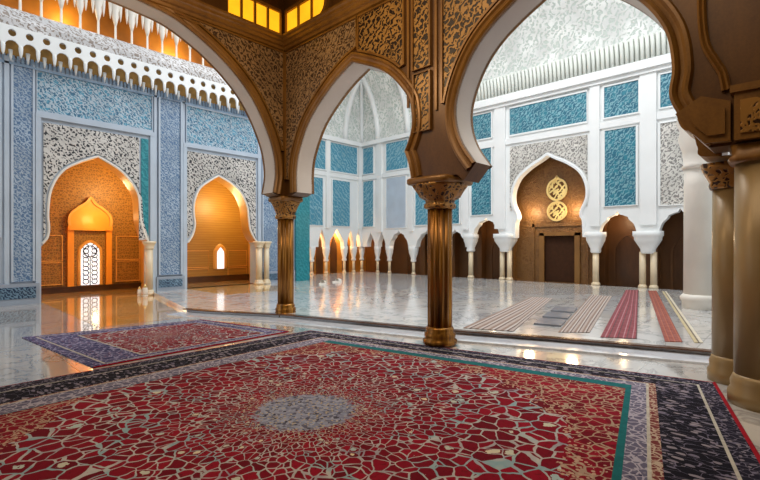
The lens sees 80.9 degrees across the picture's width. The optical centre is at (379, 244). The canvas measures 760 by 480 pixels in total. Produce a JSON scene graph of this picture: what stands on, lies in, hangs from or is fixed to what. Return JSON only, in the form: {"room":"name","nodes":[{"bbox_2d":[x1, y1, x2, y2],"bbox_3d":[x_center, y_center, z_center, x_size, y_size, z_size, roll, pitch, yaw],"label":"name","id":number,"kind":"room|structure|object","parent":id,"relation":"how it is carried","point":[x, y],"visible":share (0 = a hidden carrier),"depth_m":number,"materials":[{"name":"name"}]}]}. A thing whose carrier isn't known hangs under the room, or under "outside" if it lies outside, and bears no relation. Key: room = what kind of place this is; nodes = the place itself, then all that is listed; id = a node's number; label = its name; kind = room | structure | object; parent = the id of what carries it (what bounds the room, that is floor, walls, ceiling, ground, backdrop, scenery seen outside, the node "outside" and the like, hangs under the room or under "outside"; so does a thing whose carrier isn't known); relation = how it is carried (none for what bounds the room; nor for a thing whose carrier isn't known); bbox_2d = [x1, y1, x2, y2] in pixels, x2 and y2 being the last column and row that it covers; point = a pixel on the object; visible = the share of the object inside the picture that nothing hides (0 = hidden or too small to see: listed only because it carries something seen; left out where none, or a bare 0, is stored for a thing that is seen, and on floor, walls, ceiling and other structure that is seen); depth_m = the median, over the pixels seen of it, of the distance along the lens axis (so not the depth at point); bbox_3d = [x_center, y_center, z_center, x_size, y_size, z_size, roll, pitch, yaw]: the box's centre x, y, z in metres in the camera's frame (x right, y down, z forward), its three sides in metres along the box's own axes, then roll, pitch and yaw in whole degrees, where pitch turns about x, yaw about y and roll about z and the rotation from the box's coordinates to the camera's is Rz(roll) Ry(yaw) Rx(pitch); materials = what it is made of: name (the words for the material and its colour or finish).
{"room":"mosque","nodes":[
{"label":"mosque","id":0,"kind":"room"},
{"bbox_2d":[0,0,212,67],"bbox_3d":[-8.935,-8.200,14.431,0.200,4.000,14.750,0,0,43],"label":"wall","id":1,"kind":"structure","parent":0,"point":[51,9],"depth_m":14.42,"materials":[{"name":"orange paint"}]},
{"bbox_2d":[0,54,309,305],"bbox_3d":[-8.286,-2.200,13.819,0.685,7.600,14.750,0,0,43],"label":"wall","id":2,"kind":"structure","parent":0,"point":[163,151],"depth_m":14.00,"materials":[{"name":"tile"}]},
{"bbox_2d":[0,4,247,117],"bbox_3d":[-8.227,-5.500,13.153,0.585,1.400,13.960,0,0,43],"label":"trim","id":3,"kind":"structure","parent":2,"relation":"attached to","point":[24,36],"depth_m":13.17,"materials":[{"name":"white paint"}]},
{"bbox_2d":[106,0,284,196],"bbox_3d":[-6.232,-1.900,5.635,0.540,7.000,11.655,0,0,43],"label":"wall","id":4,"kind":"structure","parent":0,"point":[253,70],"depth_m":9.17,"materials":[{"name":"brown wood"}]},
{"bbox_2d":[149,0,283,51],"bbox_3d":[-6.026,-4.345,5.438,0.170,0.290,11.650,0,0,43],"label":"trim","id":5,"kind":"structure","parent":4,"relation":"attached to","point":[197,9],"depth_m":8.64,"materials":[{"name":"brown wood"}]},
{"bbox_2d":[225,0,281,33],"bbox_3d":[-2.575,-4.775,9.173,0.070,0.583,1.257,0,0,43],"label":"window","id":6,"kind":"structure","parent":4,"relation":"in","point":[259,12],"depth_m":9.24,"materials":[{"name":"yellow glass"}]},
{"bbox_2d":[41,160,365,287],"bbox_3d":[-5.484,-2.050,19.698,3.300,7.300,16.650,0,0,43],"label":"wall","id":7,"kind":"structure","parent":0,"point":[77,183],"depth_m":16.46,"materials":[{"name":"orange stone"}]},
{"bbox_2d":[67,196,112,286],"bbox_3d":[-10.035,-0.145,15.447,0.195,3.090,1.340,0,0,43],"label":"mihrab","id":8,"kind":"object","parent":7,"relation":"attached to","point":[96,223],"visible":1,"depth_m":15.40,"materials":[{"name":"orange paint"}]},
{"bbox_2d":[77,240,102,285],"bbox_3d":[-10.041,0.600,15.453,0.050,1.560,0.767,0,0,43],"label":"window","id":9,"kind":"structure","parent":8,"relation":"attached to","point":[89,253],"depth_m":15.44,"materials":[{"name":"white glass"}]},
{"bbox_2d":[41,282,141,293],"bbox_3d":[-10.168,1.500,15.353,0.140,0.200,3.600,0,0,43],"label":"baseboard","id":10,"kind":"structure","parent":7,"relation":"attached to","point":[51,290],"depth_m":15.42,"materials":[{"name":"brown wood"}]},
{"bbox_2d":[187,274,248,282],"bbox_3d":[-7.024,1.380,17.990,0.100,0.240,3.850,0,0,43],"label":"baseboard","id":11,"kind":"structure","parent":7,"relation":"attached to","point":[218,278],"depth_m":18.30,"materials":[{"name":"brown wood"}]},
{"bbox_2d":[213,244,226,268],"bbox_3d":[-6.603,0.461,18.452,0.080,1.042,0.608,0,0,43],"label":"window","id":12,"kind":"structure","parent":7,"relation":"in","point":[219,253],"depth_m":18.42,"materials":[{"name":"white glass"}]},
{"bbox_2d":[187,280,253,287],"bbox_3d":[-6.260,1.550,17.270,2.200,0.099,3.850,0,0,43],"label":"step","id":13,"kind":"structure","parent":0,"point":[220,283],"depth_m":17.38,"materials":[{"name":"brown wood"}]},
{"bbox_2d":[310,134,362,246],"bbox_3d":[-3.079,-2.800,23.066,0.480,5.800,5.850,0,0,43],"label":"wall","id":14,"kind":"structure","parent":0,"point":[336,200],"depth_m":23.75,"materials":[{"name":"white paint"}]},
{"bbox_2d":[324,70,411,142],"bbox_3d":[-0.545,-8.326,20.761,6.970,5.348,5.970,0,0,43],"label":"ceiling","id":15,"kind":"structure","parent":0,"point":[375,108],"depth_m":23.69,"materials":[{"name":"white paint"}]},
{"bbox_2d":[0,272,759,453],"bbox_3d":[-0.787,1.658,8.643,25.000,0.124,27.500,0,0,43],"label":"floor","id":16,"kind":"structure","parent":0,"point":[22,360],"depth_m":7.72,"materials":[{"name":"stone"}]},
{"bbox_2d":[137,286,141,295],"bbox_3d":[-7.501,1.446,13.912,0.135,0.305,0.135,0,0,43],"label":"lantern","id":17,"kind":"object","parent":16,"relation":"on","point":[139,291],"visible":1,"depth_m":13.87,"materials":[{"name":"paint"}]},
{"bbox_2d":[142,284,147,296],"bbox_3d":[-7.302,1.404,13.861,0.172,0.390,0.172,0,0,43],"label":"lantern","id":18,"kind":"object","parent":16,"relation":"on","point":[144,289],"visible":1,"depth_m":13.80,"materials":[{"name":"paint"}]},
{"bbox_2d":[142,241,155,295],"bbox_3d":[-7.354,0.740,14.213,0.374,1.719,0.374,0,0,43],"label":"column","id":19,"kind":"structure","parent":16,"relation":"on","point":[149,245],"depth_m":14.12,"materials":[{"name":"stone"}]},
{"bbox_2d":[22,319,288,367],"bbox_3d":[-3.858,1.593,7.874,3.084,0.024,3.450,0,0,43],"label":"carpet","id":20,"kind":"object","parent":16,"relation":"on","point":[102,347],"visible":1,"depth_m":7.49,"materials":[{"name":"red carpet"}]},
{"bbox_2d":[0,330,759,479],"bbox_3d":[-0.308,1.592,3.580,7.881,0.024,8.017,0,0,43],"label":"carpet","id":21,"kind":"object","parent":16,"relation":"on","point":[306,405],"visible":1,"depth_m":4.03,"materials":[{"name":"carpet"}]},
{"bbox_2d":[407,174,472,346],"bbox_3d":[0.962,0.254,7.159,0.840,2.632,0.824,0,0,43],"label":"column","id":22,"kind":"structure","parent":16,"relation":"on","point":[439,192],"depth_m":6.98,"materials":[{"name":"gold metal"}]},
{"bbox_2d":[700,161,733,384],"bbox_3d":[4.167,0.325,5.238,0.660,2.549,0.660,0,0,43],"label":"column","id":23,"kind":"object","parent":16,"relation":"on","point":[719,175],"visible":0.54,"depth_m":5.16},
{"bbox_2d":[727,141,759,412],"bbox_3d":[3.844,0.304,4.444,0.612,2.589,0.612,0,0,43],"label":"column","id":24,"kind":"object","parent":16,"relation":"on","point":[743,390],"visible":1,"depth_m":4.37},
{"bbox_2d":[153,272,711,354],"bbox_3d":[1.954,1.548,13.411,20.550,0.102,13.100,0,0,43],"label":"floor","id":25,"kind":"structure","parent":0,"point":[394,298],"depth_m":11.84,"materials":[{"name":"stone"}]},
{"bbox_2d":[253,241,264,284],"bbox_3d":[-4.607,0.679,16.983,0.408,1.639,0.408,0,0,43],"label":"column","id":26,"kind":"structure","parent":25,"relation":"on","point":[258,245],"depth_m":16.88,"materials":[{"name":"stone"}]},
{"bbox_2d":[263,241,271,283],"bbox_3d":[-4.373,0.679,17.202,0.340,1.639,0.340,0,0,43],"label":"column","id":27,"kind":"structure","parent":25,"relation":"on","point":[267,244],"depth_m":17.12,"materials":[{"name":"stone"}]},
{"bbox_2d":[268,196,302,316],"bbox_3d":[-2.106,0.254,9.954,0.609,2.632,0.597,0,0,43],"label":"column","id":28,"kind":"structure","parent":25,"relation":"on","point":[285,207],"depth_m":9.80,"materials":[{"name":"gold metal"}]},
{"bbox_2d":[310,247,315,274],"bbox_3d":[-3.483,0.789,22.725,0.340,1.419,0.340,0,0,43],"label":"column","id":29,"kind":"structure","parent":25,"relation":"on","point":[312,249],"depth_m":22.64,"materials":[{"name":"stone"}]},
{"bbox_2d":[322,247,329,273],"bbox_3d":[-2.831,0.789,23.416,0.340,1.419,0.340,0,0,43],"label":"column","id":30,"kind":"structure","parent":25,"relation":"on","point":[326,250],"depth_m":23.34,"materials":[{"name":"stone"}]},
{"bbox_2d":[340,246,347,272],"bbox_3d":[-1.954,0.789,24.348,0.340,1.419,0.340,0,0,43],"label":"column","id":31,"kind":"structure","parent":25,"relation":"on","point":[344,249],"depth_m":24.27,"materials":[{"name":"stone"}]},
{"bbox_2d":[350,246,356,271],"bbox_3d":[-1.474,0.789,24.857,0.340,1.419,0.340,0,0,43],"label":"column","id":32,"kind":"structure","parent":25,"relation":"on","point":[353,249],"depth_m":24.78,"materials":[{"name":"stone"}]},
{"bbox_2d":[359,247,364,270],"bbox_3d":[-1.035,0.789,25.351,0.300,1.419,0.300,0,0,43],"label":"column","id":33,"kind":"structure","parent":25,"relation":"on","point":[361,249],"depth_m":25.28,"materials":[{"name":"stone"}]},
{"bbox_2d":[374,246,380,271],"bbox_3d":[-0.132,0.789,24.473,0.320,1.419,0.320,0,0,43],"label":"column","id":34,"kind":"structure","parent":25,"relation":"on","point":[377,249],"depth_m":24.40,"materials":[{"name":"stone"}]},
{"bbox_2d":[385,246,393,272],"bbox_3d":[0.508,0.789,23.869,0.360,1.419,0.360,0,0,43],"label":"column","id":35,"kind":"structure","parent":25,"relation":"on","point":[389,250],"depth_m":23.79,"materials":[{"name":"stone"}]},
{"bbox_2d":[408,247,418,274],"bbox_3d":[1.709,0.789,22.738,0.440,1.419,0.440,0,0,43],"label":"column","id":36,"kind":"structure","parent":25,"relation":"on","point":[413,251],"depth_m":22.63,"materials":[{"name":"stone"}]},
{"bbox_2d":[166,311,709,364],"bbox_3d":[1.506,1.585,7.460,13.721,0.029,0.884,0,0,26],"label":"step","id":37,"kind":"structure","parent":25,"relation":"attached to","point":[682,357],"depth_m":7.32,"materials":[{"name":"white stone"}]},
{"bbox_2d":[183,308,710,352],"bbox_3d":[1.616,1.508,7.674,13.717,0.024,0.463,0,0,26],"label":"trim","id":38,"kind":"structure","parent":25,"relation":"attached to","point":[192,309],"depth_m":7.58,"materials":[{"name":"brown stone"}]},
{"bbox_2d":[463,234,478,277],"bbox_3d":[4.162,0.509,20.426,0.600,1.979,0.600,0,0,43],"label":"column","id":39,"kind":"structure","parent":25,"relation":"on","point":[470,240],"depth_m":20.32,"materials":[{"name":"stone"}]},
{"bbox_2d":[493,234,517,279],"bbox_3d":[5.428,0.509,19.233,0.918,1.979,0.918,0,0,43],"label":"column","id":40,"kind":"structure","parent":25,"relation":"on","point":[505,242],"depth_m":19.03,"materials":[{"name":"stone"}]},
{"bbox_2d":[463,297,551,331],"bbox_3d":[3.289,1.494,10.204,0.850,0.011,5.551,0,0,31],"label":"striped mat","id":41,"kind":"object","parent":25,"relation":"on","point":[510,318],"visible":1,"depth_m":9.28,"materials":[{"name":"beige fabric"}]},
{"bbox_2d":[534,318,565,326],"bbox_3d":[3.277,1.482,8.579,0.480,0.034,0.720,0,0,30],"label":"stone slab","id":42,"kind":"object","parent":25,"relation":"on","point":[541,321],"visible":1,"depth_m":8.43,"materials":[{"name":"grey stone"}]},
{"bbox_2d":[542,312,571,319],"bbox_3d":[3.734,1.482,9.385,0.480,0.034,0.720,0,0,30],"label":"stone slab","id":43,"kind":"object","parent":25,"relation":"on","point":[555,315],"visible":1,"depth_m":9.27,"materials":[{"name":"grey stone"}]},
{"bbox_2d":[551,306,576,312],"bbox_3d":[4.225,1.482,10.227,0.480,0.034,0.720,0,0,30],"label":"stone slab","id":44,"kind":"object","parent":25,"relation":"on","point":[556,308],"visible":1,"depth_m":10.13,"materials":[{"name":"grey stone"}]},
{"bbox_2d":[558,295,611,332],"bbox_3d":[4.915,1.494,10.339,0.558,0.011,6.522,0,0,30],"label":"striped mat","id":45,"kind":"object","parent":25,"relation":"on","point":[583,320],"visible":1,"depth_m":9.41,"materials":[{"name":"beige fabric"}]},
{"bbox_2d":[585,232,606,284],"bbox_3d":[8.092,0.509,16.723,0.680,1.979,0.680,0,0,43],"label":"column","id":46,"kind":"structure","parent":25,"relation":"on","point":[595,240],"depth_m":16.60,"materials":[{"name":"stone"}]},
{"bbox_2d":[601,290,637,338],"bbox_3d":[6.127,1.494,10.957,0.508,0.011,9.006,0,0,31],"label":"carpet","id":47,"kind":"object","parent":25,"relation":"on","point":[622,323],"visible":1,"depth_m":8.91,"materials":[{"name":"red carpet"}]},
{"bbox_2d":[632,231,663,288],"bbox_3d":[9.344,0.509,15.543,0.918,1.979,0.918,0,0,43],"label":"column","id":48,"kind":"structure","parent":25,"relation":"on","point":[647,241],"depth_m":15.35,"materials":[{"name":"stone"}]},
{"bbox_2d":[648,291,682,341],"bbox_3d":[6.718,1.494,10.739,0.242,0.011,8.951,0,0,30],"label":"carpet","id":49,"kind":"object","parent":25,"relation":"on","point":[670,334],"visible":1,"depth_m":8.79,"materials":[{"name":"red carpet"}]},
{"bbox_2d":[662,291,702,342],"bbox_3d":[7.025,1.494,10.609,0.121,0.011,8.742,0,0,30],"label":"carpet","id":50,"kind":"object","parent":25,"relation":"on","point":[688,327],"visible":1,"depth_m":8.67,"materials":[{"name":"carpet"}]},
{"bbox_2d":[677,119,711,310],"bbox_3d":[7.533,-2.401,10.531,0.880,7.799,0.880,0,0,43],"label":"column","id":51,"kind":"object","parent":25,"relation":"on","point":[697,225],"visible":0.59,"depth_m":10.32,"materials":[{"name":"paint"}]},
{"bbox_2d":[512,197,516,280],"bbox_3d":[7.135,-1.200,18.318,3.460,5.600,0.550,0,0,43],"label":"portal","id":52,"kind":"object","parent":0,"point":[514,249],"depth_m":19.30,"materials":[{"name":"brown wood"}]},
{"bbox_2d":[284,0,759,197],"bbox_3d":[1.933,-1.900,6.498,11.100,7.000,1.130,0,0,43],"label":"arches","id":53,"kind":"structure","parent":0,"point":[439,52],"depth_m":6.76,"materials":[{"name":"brown wood"}]},
{"bbox_2d":[284,0,328,32],"bbox_3d":[-1.528,-4.775,9.169,1.401,0.590,0.070,0,0,43],"label":"window","id":54,"kind":"structure","parent":53,"relation":"in","point":[301,11],"depth_m":9.27,"materials":[{"name":"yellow glass"}]},
{"bbox_2d":[282,0,385,51],"bbox_3d":[1.753,-4.345,6.008,10.690,0.290,0.170,0,0,43],"label":"trim","id":55,"kind":"structure","parent":53,"relation":"attached to","point":[344,10],"depth_m":8.62,"materials":[{"name":"brown wood"}]},
{"bbox_2d":[361,55,683,246],"bbox_3d":[6.643,-3.100,17.985,21.000,6.400,0.610,0,0,43],"label":"wall","id":56,"kind":"structure","parent":0,"point":[617,127],"depth_m":17.15,"materials":[{"name":"white paint"}]},
{"bbox_2d":[366,210,683,289],"bbox_3d":[6.865,0.125,18.950,22.000,2.951,1.100,0,0,43],"label":"wall","id":57,"kind":"structure","parent":0,"point":[619,255],"depth_m":17.39,"materials":[{"name":"brown wood"}]},
{"bbox_2d":[517,157,592,284],"bbox_3d":[7.235,-1.150,18.431,3.350,5.500,0.250,0,0,43],"label":"wall","id":58,"kind":"structure","parent":0,"point":[533,201],"depth_m":18.70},
{"bbox_2d":[546,175,567,200],"bbox_3d":[7.226,-2.317,18.195,0.863,1.055,0.095,0,0,43],"label":"medallion","id":59,"kind":"object","parent":58,"relation":"attached to","point":[557,188],"visible":1,"depth_m":18.18,"materials":[{"name":"gold metal"}]},
{"bbox_2d":[547,201,567,220],"bbox_3d":[7.226,-1.380,18.195,0.820,0.820,0.095,0,0,43],"label":"medallion","id":60,"kind":"object","parent":58,"relation":"attached to","point":[557,210],"visible":1,"depth_m":18.18,"materials":[{"name":"gold metal"}]},
{"bbox_2d":[532,222,588,284],"bbox_3d":[7.358,0.340,18.219,2.280,2.480,0.270,0,0,43],"label":"door","id":61,"kind":"structure","parent":58,"relation":"in","point":[559,252],"depth_m":18.27,"materials":[{"name":"brown wood"}]},
{"bbox_2d":[475,0,670,102],"bbox_3d":[7.699,-8.825,14.112,14.150,5.050,4.700,0,0,43],"label":"ceiling","id":62,"kind":"structure","parent":0,"point":[561,40],"depth_m":16.92,"materials":[{"name":"white paint"}]},
{"bbox_3d":[-8.535,-6.150,14.054,1.300,0.100,14.750,0,0,43],"label":"floor","id":63,"kind":"structure","parent":0,"visible":0},
{"bbox_2d":[19,0,21,10],"bbox_3d":[-9.728,-8.196,12.044,0.400,3.988,0.420,0,0,25],"label":"colonnette","id":64,"kind":"object","parent":63,"relation":"on","point":[20,1],"visible":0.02,"depth_m":12.01,"materials":[{"name":"white paint"}]},
{"bbox_2d":[39,0,42,16],"bbox_3d":[-9.413,-8.196,12.379,0.400,3.988,0.420,0,0,25],"label":"colonnette","id":65,"kind":"object","parent":63,"relation":"on","point":[41,1],"visible":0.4,"depth_m":12.35,"materials":[{"name":"white paint"}]},
{"bbox_2d":[55,0,67,22],"bbox_3d":[-9.097,-8.196,12.714,0.400,3.988,0.420,0,0,25],"label":"colonnette","id":66,"kind":"object","parent":63,"relation":"on","point":[61,2],"visible":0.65,"depth_m":12.68,"materials":[{"name":"white paint"}]},
{"bbox_2d":[73,0,87,28],"bbox_3d":[-8.782,-8.196,13.048,0.400,3.988,0.420,0,0,25],"label":"colonnette","id":67,"kind":"object","parent":63,"relation":"on","point":[80,3],"visible":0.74,"depth_m":13.01,"materials":[{"name":"white paint"}]},
{"bbox_2d":[91,0,105,33],"bbox_3d":[-8.466,-8.196,13.383,0.400,3.988,0.420,0,0,25],"label":"colonnette","id":68,"kind":"object","parent":63,"relation":"on","point":[99,4],"visible":0.84,"depth_m":13.34,"materials":[{"name":"white paint"}]},
{"bbox_2d":[108,2,121,38],"bbox_3d":[-8.151,-8.196,13.718,0.400,3.988,0.420,0,0,25],"label":"colonnette","id":69,"kind":"object","parent":63,"relation":"on","point":[115,10],"visible":0.85,"depth_m":13.66,"materials":[{"name":"white paint"}]},
{"bbox_2d":[125,9,137,43],"bbox_3d":[-7.835,-8.196,14.053,0.400,3.988,0.420,0,0,25],"label":"colonnette","id":70,"kind":"object","parent":63,"relation":"on","point":[133,17],"visible":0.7,"depth_m":13.99,"materials":[{"name":"white paint"}]},
{"bbox_2d":[141,16,153,48],"bbox_3d":[-7.520,-8.196,14.387,0.400,3.988,0.420,0,0,25],"label":"colonnette","id":71,"kind":"object","parent":63,"relation":"on","point":[145,21],"visible":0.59,"depth_m":14.33,"materials":[{"name":"white paint"}]},
{"bbox_2d":[156,23,167,52],"bbox_3d":[-7.205,-8.196,14.722,0.400,3.988,0.420,0,0,25],"label":"colonnette","id":72,"kind":"object","parent":63,"relation":"on","point":[160,28],"visible":0.41,"depth_m":14.67,"materials":[{"name":"white paint"}]},
{"bbox_2d":[171,32,180,56],"bbox_3d":[-6.889,-8.196,15.057,0.400,3.988,0.420,0,0,25],"label":"colonnette","id":73,"kind":"object","parent":63,"relation":"on","point":[176,38],"visible":0.28,"depth_m":15.01,"materials":[{"name":"white paint"}]},
{"bbox_2d":[188,45,190,61],"bbox_3d":[-6.574,-8.196,15.392,0.400,3.988,0.420,0,0,25],"label":"colonnette","id":74,"kind":"object","parent":63,"relation":"on","point":[189,47],"visible":0.13,"depth_m":15.35,"materials":[{"name":"white paint"}]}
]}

